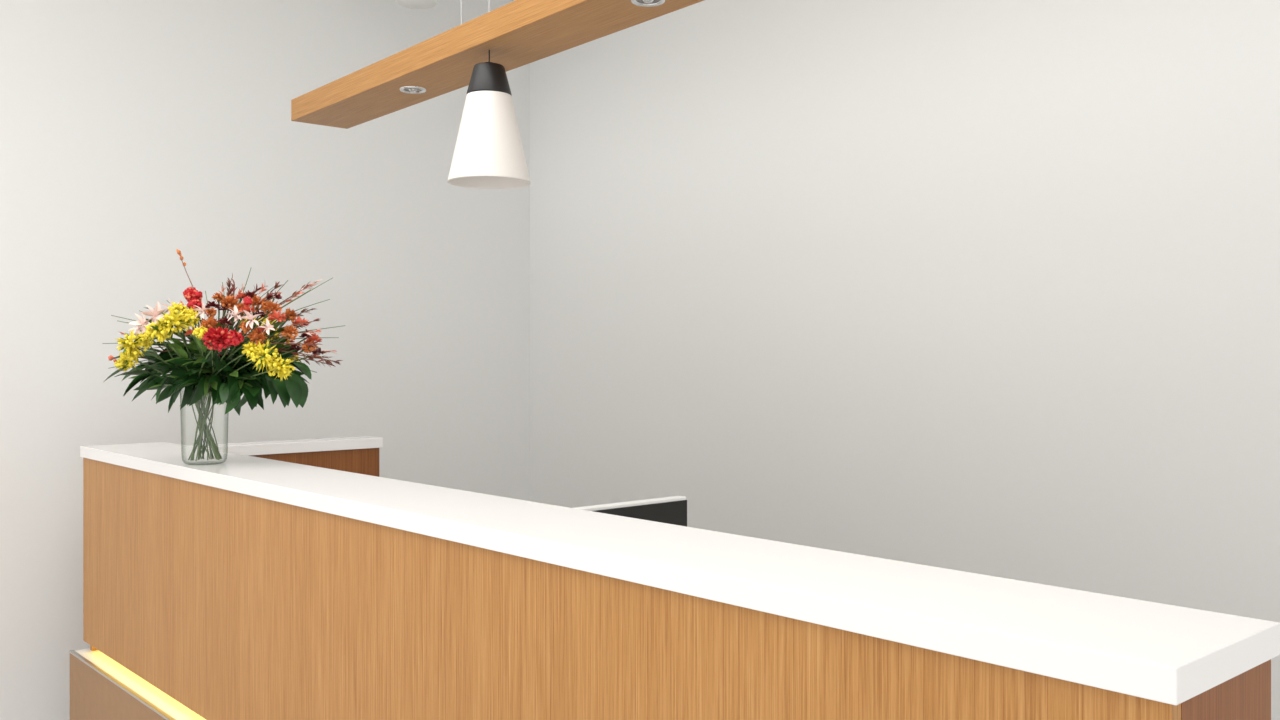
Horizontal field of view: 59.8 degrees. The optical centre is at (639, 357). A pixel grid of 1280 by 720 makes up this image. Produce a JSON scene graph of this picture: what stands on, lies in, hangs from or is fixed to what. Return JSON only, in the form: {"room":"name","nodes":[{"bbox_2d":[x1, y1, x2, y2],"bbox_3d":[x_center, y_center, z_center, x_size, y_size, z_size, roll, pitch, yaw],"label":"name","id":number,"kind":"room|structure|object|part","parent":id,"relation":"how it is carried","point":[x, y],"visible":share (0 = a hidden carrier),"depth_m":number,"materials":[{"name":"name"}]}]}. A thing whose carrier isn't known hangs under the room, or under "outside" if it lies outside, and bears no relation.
{"room":"lobby","nodes":[
{"label":"lobby","id":0,"kind":"room"},
{"bbox_2d":[0,0,529,719],"bbox_3d":[-3.269,-0.200,3.215,7.200,3.300,0.100,0,0,-42],"label":"wall","id":1,"kind":"structure","parent":0,"point":[134,133],"depth_m":4.55,"materials":[{"name":"white paint"}]},
{"bbox_2d":[395,0,436,8],"bbox_3d":[-0.930,-1.662,4.620,0.172,0.375,0.172,0,0,0],"label":"ceiling light","id":2,"kind":"object","parent":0,"point":[417,4],"depth_m":4.63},
{"bbox_2d":[530,0,1279,719],"bbox_3d":[2.093,-0.200,2.693,0.100,3.300,8.024,0,0,-42],"label":"wall","id":3,"kind":"structure","parent":0,"point":[985,287],"depth_m":3.82,"materials":[{"name":"white paint"}]},
{"bbox_3d":[-0.591,1.500,0.294,7.300,0.100,8.025,0,0,-42],"label":"floor","id":4,"kind":"structure","parent":0,"visible":0},
{"bbox_2d":[69,436,1279,719],"bbox_3d":[-0.353,0.875,2.755,0.995,1.150,3.664,0,0,-42],"label":"reception desk","id":5,"kind":"object","parent":4,"relation":"on","point":[284,579],"visible":0.93,"depth_m":1.91,"materials":[{"name":"brown wood"}]},
{"bbox_3d":[-0.729,0.999,2.439,0.014,0.007,3.633,0,0,-42],"label":"plinth trim","id":6,"kind":"part","parent":5,"relation":"part of","materials":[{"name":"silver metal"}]},
{"bbox_2d":[102,249,344,464],"bbox_3d":[-1.158,-0.006,3.150,0.648,0.610,0.478,0,0,0],"label":"arrangement","id":7,"kind":"object","parent":5,"relation":"on","point":[204,366],"visible":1,"depth_m":3.06,"materials":[{"name":"multicoloured plant"}]},
{"bbox_3d":[-1.268,0.893,3.998,0.681,1.113,0.100,0,0,-42],"label":"wing panel","id":8,"kind":"part","parent":5,"relation":"part of","materials":[{"name":"brown wood"}]},
{"bbox_2d":[575,496,686,526],"bbox_3d":[-0.095,0.530,2.654,0.526,0.360,0.170,0,0,-42],"label":"computer monitor","id":9,"kind":"object","parent":5,"relation":"on","point":[670,510],"visible":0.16,"depth_m":2.73,"materials":[{"name":"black plastic"}]},
{"bbox_3d":[0.611,0.893,1.184,0.218,1.113,0.022,0,0,-42],"label":"panel","id":10,"kind":"part","parent":5,"relation":"part of","materials":[{"name":"brown wood"}]},
{"bbox_3d":[-0.492,0.893,2.599,0.024,1.113,3.601,0,0,-42],"label":"panel","id":11,"kind":"part","parent":5,"relation":"part of","materials":[{"name":"brown wood"}]},
{"bbox_3d":[0.080,-1.900,0.894,5.500,0.100,8.025,0,0,-42],"label":"ceiling","id":12,"kind":"structure","parent":0,"visible":0},
{"bbox_2d":[447,0,530,188],"bbox_3d":[-0.367,-1.138,2.711,0.201,1.424,0.201,0,0,0],"label":"pendant lamp","id":13,"kind":"object","parent":12,"relation":"hanging from","point":[488,151],"visible":0.99,"depth_m":2.65,"materials":[{"name":"white"}]},
{"bbox_3d":[-0.367,-0.534,2.711,0.201,0.217,0.201,0,0,0],"label":"lamp shade","id":14,"kind":"part","parent":13,"relation":"part of","materials":[{"name":"white"}]},
{"label":"suspension wires","id":15,"kind":"object","parent":12,"relation":"hanging from","visible":0},
{"bbox_2d":[291,0,703,128],"bbox_3d":[-0.037,-0.783,2.394,0.190,0.067,3.100,0,0,-40],"label":"beam","id":16,"kind":"structure","parent":15,"relation":"hanging from","point":[518,33],"depth_m":2.78,"materials":[{"name":"brown wood"}]},
{"bbox_2d":[399,86,425,93],"bbox_3d":[-0.634,-0.750,3.108,0.074,0.007,0.074,0,0,-40],"label":"recessed light","id":17,"kind":"object","parent":16,"relation":"attached to","point":[401,89],"visible":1,"depth_m":3.10,"materials":[{"name":"silver metal"}]},
{"bbox_2d":[630,0,665,6],"bbox_3d":[0.017,-0.750,2.329,0.074,0.007,0.074,0,0,-40],"label":"recessed light","id":18,"kind":"object","parent":16,"relation":"attached to","point":[634,2],"visible":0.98,"depth_m":2.35,"materials":[{"name":"silver metal"}]}
]}

